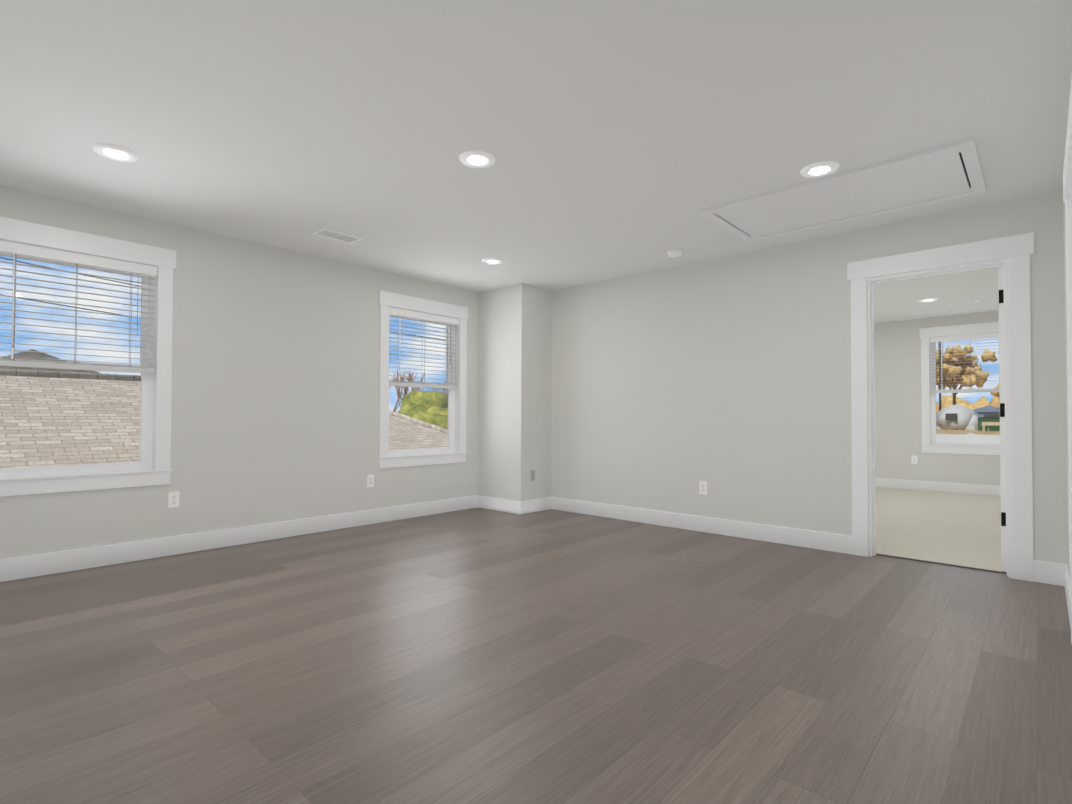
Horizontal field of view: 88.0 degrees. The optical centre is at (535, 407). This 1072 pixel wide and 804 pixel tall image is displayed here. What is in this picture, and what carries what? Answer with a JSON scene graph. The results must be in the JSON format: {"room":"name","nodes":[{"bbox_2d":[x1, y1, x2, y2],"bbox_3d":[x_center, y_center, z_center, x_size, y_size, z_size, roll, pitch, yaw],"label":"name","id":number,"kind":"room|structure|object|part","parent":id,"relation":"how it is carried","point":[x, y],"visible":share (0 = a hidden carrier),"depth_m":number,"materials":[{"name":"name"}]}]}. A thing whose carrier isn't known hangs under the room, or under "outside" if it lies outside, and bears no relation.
{"room":"empty living room","nodes":[
{"label":"empty living room","id":0,"kind":"room"},
{"bbox_2d":[0,185,478,558],"bbox_3d":[-2.287,-0.129,4.641,0.170,2.440,5.870,-1,-1,42],"label":"wall","id":1,"kind":"structure","parent":0,"point":[275,388],"depth_m":4.52,"materials":[{"name":"white paint"}]},
{"bbox_2d":[0,216,175,496],"bbox_3d":[-3.099,-0.309,3.725,0.195,1.717,1.120,-1,-1,42],"label":"window","id":2,"kind":"structure","parent":1,"relation":"in","point":[163,260],"depth_m":3.87,"materials":[{"name":"white paint"}]},
{"bbox_3d":[-3.138,-0.288,3.760,0.090,1.527,0.940,-1,-1,42],"label":"window sash","id":3,"kind":"part","parent":2,"relation":"part of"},
{"bbox_2d":[0,240,156,373],"bbox_3d":[-3.071,-0.643,3.706,0.063,0.772,0.892,-1,-1,42],"label":"window blind","id":4,"kind":"object","parent":2,"relation":"attached to","point":[45,253],"visible":0.96,"depth_m":3.69,"materials":[{"name":"white plastic"}]},
{"bbox_2d":[168,491,179,507],"bbox_3d":[-2.665,0.675,4.083,0.008,0.115,0.070,-1,-1,42],"label":"electrical outlet","id":5,"kind":"object","parent":1,"relation":"attached to","point":[173,499],"visible":1,"depth_m":4.08,"materials":[{"name":"white plastic"}]},
{"bbox_2d":[0,495,475,581],"bbox_3d":[-2.376,1.018,4.388,0.018,0.137,5.110,-1,-1,42],"label":"baseboard","id":6,"kind":"structure","parent":1,"relation":"attached to","point":[22,567],"depth_m":4.21,"materials":[{"name":"white paint"}]},
{"bbox_2d":[367,475,373,486],"bbox_3d":[-1.574,0.695,5.281,0.008,0.115,0.070,-1,-1,42],"label":"electrical outlet","id":7,"kind":"object","parent":1,"relation":"attached to","point":[370,480],"visible":1,"depth_m":5.28,"materials":[{"name":"white plastic"}]},
{"bbox_2d":[377,290,467,467],"bbox_3d":[-1.199,-0.266,5.811,0.195,1.717,1.120,-1,-1,42],"label":"window","id":8,"kind":"structure","parent":1,"relation":"in","point":[387,300],"depth_m":5.84,"materials":[{"name":"white paint"}]},
{"bbox_3d":[-1.238,-0.245,5.846,0.090,1.527,0.940,-1,-1,42],"label":"window sash","id":9,"kind":"part","parent":8,"relation":"part of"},
{"bbox_2d":[389,307,458,388],"bbox_3d":[-1.171,-0.600,5.792,0.063,0.772,0.892,-1,-1,42],"label":"window blind","id":10,"kind":"object","parent":8,"relation":"attached to","point":[419,315],"visible":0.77,"depth_m":5.77,"materials":[{"name":"white plastic"}]},
{"bbox_2d":[478,283,551,500],"bbox_3d":[-0.242,-0.093,6.255,0.680,2.440,0.490,-1,-1,42],"label":"column","id":11,"kind":"structure","parent":0,"point":[514,378],"depth_m":6.04,"materials":[{"name":"white paint"}]},
{"bbox_2d":[476,495,523,514],"bbox_3d":[-0.401,1.054,6.033,0.665,0.137,0.021,-1,-1,42],"label":"baseboard","id":12,"kind":"structure","parent":11,"relation":"attached to","point":[497,504],"depth_m":6.01,"materials":[{"name":"white paint"}]},
{"bbox_2d":[524,497,551,513],"bbox_3d":[0.010,1.055,6.002,0.015,0.137,0.450,-1,-1,42],"label":"baseboard","id":13,"kind":"structure","parent":11,"relation":"attached to","point":[535,505],"depth_m":6.00,"materials":[{"name":"white paint"}]},
{"bbox_2d":[0,508,1071,803],"bbox_3d":[-0.412,1.120,2.962,4.880,0.100,5.750,-1,-1,42],"label":"floor","id":14,"kind":"structure","parent":0,"point":[494,656],"depth_m":2.21,"materials":[{"name":"wood"}]},
{"bbox_2d":[0,0,1071,322],"bbox_3d":[1.739,-1.401,4.207,6.730,0.120,10.770,-1,-1,42],"label":"ceiling","id":15,"kind":"structure","parent":0,"point":[618,138],"depth_m":2.62,"materials":[{"name":"white paint"}]},
{"bbox_2d":[92,143,138,161],"bbox_3d":[-2.265,-1.371,2.992,0.200,0.013,0.200,-1,-1,42],"label":"recessed light","id":16,"kind":"object","parent":15,"relation":"in","point":[116,152],"visible":1,"depth_m":2.98,"materials":[{"name":"white plastic"}]},
{"bbox_2d":[312,227,362,243],"bbox_3d":[-1.552,-1.347,4.349,0.190,0.008,0.330,-1,-1,42],"label":"ceiling vent","id":17,"kind":"object","parent":15,"relation":"in","point":[336,235],"visible":0.98,"depth_m":4.34,"materials":[{"name":"white metal"}]},
{"bbox_2d":[459,150,494,167],"bbox_3d":[-0.323,-1.362,3.051,0.200,0.013,0.200,-1,-1,42],"label":"recessed light","id":18,"kind":"object","parent":15,"relation":"in","point":[477,159],"visible":0.96,"depth_m":3.04,"materials":[{"name":"white plastic"}]},
{"bbox_2d":[482,258,503,264],"bbox_3d":[-0.393,-1.329,5.036,0.200,0.013,0.200,-1,-1,42],"label":"recessed light","id":19,"kind":"object","parent":15,"relation":"in","point":[493,261],"visible":1,"depth_m":5.02,"materials":[{"name":"white plastic"}]},
{"bbox_2d":[667,249,682,256],"bbox_3d":[1.183,-1.314,4.732,0.136,0.040,0.136,-1,-1,42],"label":"smoke detector","id":20,"kind":"object","parent":15,"relation":"attached to","point":[674,252],"visible":0.98,"depth_m":4.69,"materials":[{"name":"white plastic"}]},
{"bbox_2d":[800,161,839,177],"bbox_3d":[1.616,-1.353,3.161,0.200,0.013,0.200,-1,-1,42],"label":"recessed light","id":21,"kind":"object","parent":15,"relation":"in","point":[819,169],"visible":0.94,"depth_m":3.15,"materials":[{"name":"white plastic"}]},
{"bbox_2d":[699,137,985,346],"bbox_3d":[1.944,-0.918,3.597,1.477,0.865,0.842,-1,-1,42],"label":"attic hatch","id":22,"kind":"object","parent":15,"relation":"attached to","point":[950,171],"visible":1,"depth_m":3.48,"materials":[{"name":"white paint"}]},
{"bbox_2d":[918,298,937,301],"bbox_3d":[4.676,-1.282,6.623,0.200,0.013,0.200,-1,-1,42],"label":"recessed light","id":23,"kind":"object","parent":15,"relation":"in","point":[928,300],"visible":1,"depth_m":6.60,"materials":[{"name":"white plastic"}]},
{"bbox_2d":[948,299,977,304],"bbox_3d":[5.188,-1.281,6.739,0.280,0.008,0.160,-1,-1,42],"label":"ceiling vent","id":24,"kind":"object","parent":15,"relation":"in","point":[962,302],"visible":0.98,"depth_m":6.73,"materials":[{"name":"white metal"}]},
{"bbox_2d":[551,190,1066,563],"bbox_3d":[1.686,-0.109,4.912,4.580,2.440,0.120,-1,-1,42],"label":"wall","id":25,"kind":"structure","parent":0,"point":[670,390],"depth_m":4.71,"materials":[{"name":"white paint"}]},
{"bbox_2d":[552,497,851,553],"bbox_3d":[1.270,1.045,5.174,2.992,0.137,0.018,-1,-1,42],"label":"baseboard","id":26,"kind":"structure","parent":25,"relation":"attached to","point":[832,542],"depth_m":4.88,"materials":[{"name":"white paint"}]},
{"bbox_2d":[699,481,706,494],"bbox_3d":[1.500,0.718,4.979,0.070,0.115,0.008,-1,-1,42],"label":"electrical outlet","id":27,"kind":"object","parent":25,"relation":"attached to","point":[702,487],"visible":1,"depth_m":4.98,"materials":[{"name":"white plastic"}]},
{"bbox_2d":[847,232,1033,581],"bbox_3d":[2.801,-0.003,3.894,1.053,2.200,0.170,-1,-1,42],"label":"door frame","id":28,"kind":"structure","parent":25,"relation":"attached to","point":[1011,254],"depth_m":3.67,"materials":[{"name":"white paint"}]},
{"bbox_2d":[876,553,1006,573],"bbox_3d":[2.831,1.097,3.910,0.763,0.013,0.016,-1,-1,42],"label":"threshold","id":29,"kind":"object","parent":25,"relation":"attached to","point":[943,563],"depth_m":3.88,"materials":[{"name":"brown"}]},
{"bbox_2d":[998,267,1006,570],"bbox_3d":[3.373,0.074,3.945,0.094,2.028,0.796,-1,-1,42],"label":"door leaf","id":30,"kind":"structure","parent":25,"relation":"in","point":[1002,416],"depth_m":3.70,"materials":[{"name":"white paint"}]},
{"bbox_2d":[874,311,999,485],"bbox_3d":[5.115,-0.039,8.274,3.105,2.440,0.170,-1,-1,42],"label":"wall","id":31,"kind":"structure","parent":0,"point":[898,417],"depth_m":7.93,"materials":[{"name":"white paint"}]},
{"bbox_2d":[911,455,916,463],"bbox_3d":[5.384,0.736,7.893,0.070,0.115,0.008,-1,-1,42],"label":"electrical outlet","id":32,"kind":"object","parent":31,"relation":"attached to","point":[913,459],"visible":1,"depth_m":7.90,"materials":[{"name":"white plastic"}]},
{"bbox_2d":[875,478,1000,496],"bbox_3d":[5.079,1.103,8.156,3.210,0.141,0.018,-1,-1,42],"label":"baseboard","id":33,"kind":"structure","parent":31,"relation":"attached to","point":[947,487],"depth_m":7.68,"materials":[{"name":"white paint"}]},
{"bbox_2d":[919,322,999,454],"bbox_3d":[5.905,-0.251,7.535,1.120,1.755,0.195,-1,-1,42],"label":"window","id":34,"kind":"structure","parent":31,"relation":"in","point":[926,334],"depth_m":7.73,"materials":[{"name":"white paint"}]},
{"bbox_2d":[930,332,998,392],"bbox_3d":[5.881,-0.604,7.514,0.892,0.772,0.063,-1,-1,42],"label":"window blind","id":35,"kind":"object","parent":34,"relation":"attached to","point":[964,337],"visible":0.69,"depth_m":7.55,"materials":[{"name":"white plastic"}]},
{"bbox_3d":[5.940,-0.230,7.574,0.940,1.565,0.090,-1,-1,42],"label":"window sash","id":36,"kind":"part","parent":34,"relation":"part of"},
{"bbox_2d":[875,487,1006,571],"bbox_3d":[2.231,1.140,3.727,5.040,0.106,10.440,-1,-1,42],"label":"floor carpet","id":37,"kind":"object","parent":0,"point":[954,529],"visible":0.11,"depth_m":5.19,"materials":[{"name":"beige carpet"}]},
{"bbox_2d":[1063,203,1071,574],"bbox_3d":[2.498,-0.148,2.492,0.120,2.440,2.365,-1,-1,42],"label":"wall","id":38,"kind":"structure","parent":0,"point":[1066,392],"depth_m":2.96,"materials":[{"name":"white paint"}]},
{"bbox_2d":[1056,563,1070,628],"bbox_3d":[2.859,1.014,2.992,0.040,0.137,1.105,-1,-1,42],"label":"baseboard","id":39,"kind":"structure","parent":38,"relation":"attached to","point":[1062,572],"depth_m":3.32,"materials":[{"name":"white paint"}]},
{"bbox_2d":[1063,77,1071,642],"bbox_3d":[2.123,-0.026,2.097,0.145,2.180,1.270,-1,-1,42],"label":"door frame","id":40,"kind":"structure","parent":38,"relation":"attached to","point":[1067,184],"depth_m":2.53,"materials":[{"name":"white paint"}]},
{"label":"outside","id":41,"kind":"structure","parent":0,"visible":0},
{"bbox_2d":[0,369,447,467],"bbox_3d":[-6.947,1.814,4.165,6.125,4.505,15.310,-1,-1,42],"label":"roof","id":42,"kind":"structure","parent":41,"point":[118,428],"depth_m":5.38,"materials":[{"name":"beige"}]},
{"bbox_2d":[936,428,999,434],"bbox_3d":[47.863,3.376,52.484,80.000,3.450,97.400,-1,-1,42],"label":"ground","id":43,"kind":"structure","parent":41,"point":[975,432],"depth_m":23.48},
{"bbox_2d":[0,257,444,358],"bbox_3d":[-4.986,-0.896,20.486,0.239,10.500,36.364,-1,-1,38],"label":"power lines","id":44,"kind":"object","parent":43,"relation":"on","point":[134,285],"depth_m":13.15,"materials":[{"name":"grey metal"}]},
{"bbox_2d":[389,371,447,411],"bbox_3d":[-7.795,1.023,32.680,7.091,7.062,16.593,-1,-1,42],"label":"trees","id":45,"kind":"object","parent":43,"relation":"on","point":[410,378],"depth_m":34.29,"materials":[{"name":"brown plant"}]},
{"bbox_2d":[936,404,978,429],"bbox_3d":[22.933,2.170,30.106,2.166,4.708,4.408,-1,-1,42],"label":"tarp","id":46,"kind":"object","parent":43,"relation":"on","point":[972,420],"depth_m":28.79,"materials":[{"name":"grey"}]},
{"bbox_2d":[936,342,999,413],"bbox_3d":[40.769,-0.462,50.362,23.881,11.000,33.933,-1,-1,42],"label":"trees","id":47,"kind":"object","parent":43,"relation":"on","point":[954,399],"depth_m":43.30,"materials":[{"name":"brown plant"}]},
{"bbox_2d":[977,417,987,430],"bbox_3d":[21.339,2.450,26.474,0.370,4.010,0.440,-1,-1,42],"label":"bin","id":48,"kind":"object","parent":43,"relation":"on","point":[981,420],"depth_m":26.38,"materials":[{"name":"green plastic"}]},
{"bbox_2d":[973,405,999,428],"bbox_3d":[28.557,2.250,34.784,2.500,4.750,3.600,-1,-1,42],"label":"shed","id":49,"kind":"object","parent":43,"relation":"on","point":[995,410],"depth_m":33.54,"materials":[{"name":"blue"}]},
{"bbox_2d":[981,422,999,432],"bbox_3d":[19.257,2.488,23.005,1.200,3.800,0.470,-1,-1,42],"label":"bench","id":50,"kind":"object","parent":43,"relation":"on","point":[989,423],"depth_m":23.23,"materials":[{"name":"beige wood"}]},
{"bbox_2d":[989,417,999,430],"bbox_3d":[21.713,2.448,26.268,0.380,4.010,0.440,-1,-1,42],"label":"bin","id":51,"kind":"object","parent":43,"relation":"on","point":[990,418],"depth_m":26.14,"materials":[{"name":"green plastic"}]},
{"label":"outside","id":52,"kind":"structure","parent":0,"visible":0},
{"bbox_2d":[0,349,101,373],"bbox_3d":[-15.406,1.263,16.810,10.500,5.980,9.600,-1,-1,42],"label":"house","id":53,"kind":"structure","parent":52,"point":[29,354],"depth_m":15.95,"materials":[{"name":"grey"}]},
{"bbox_2d":[397,390,447,428],"bbox_3d":[-1.898,1.915,12.897,2.330,4.641,2.798,-1,-1,42],"label":"shrub","id":54,"kind":"object","parent":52,"point":[442,408],"depth_m":12.27,"materials":[{"name":"green plant"}]},
{"bbox_2d":[936,433,999,444],"bbox_3d":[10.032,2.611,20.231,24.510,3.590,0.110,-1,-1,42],"label":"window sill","id":55,"kind":"structure","parent":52,"point":[963,440],"depth_m":17.15,"materials":[{"name":"white wood"}]}
]}

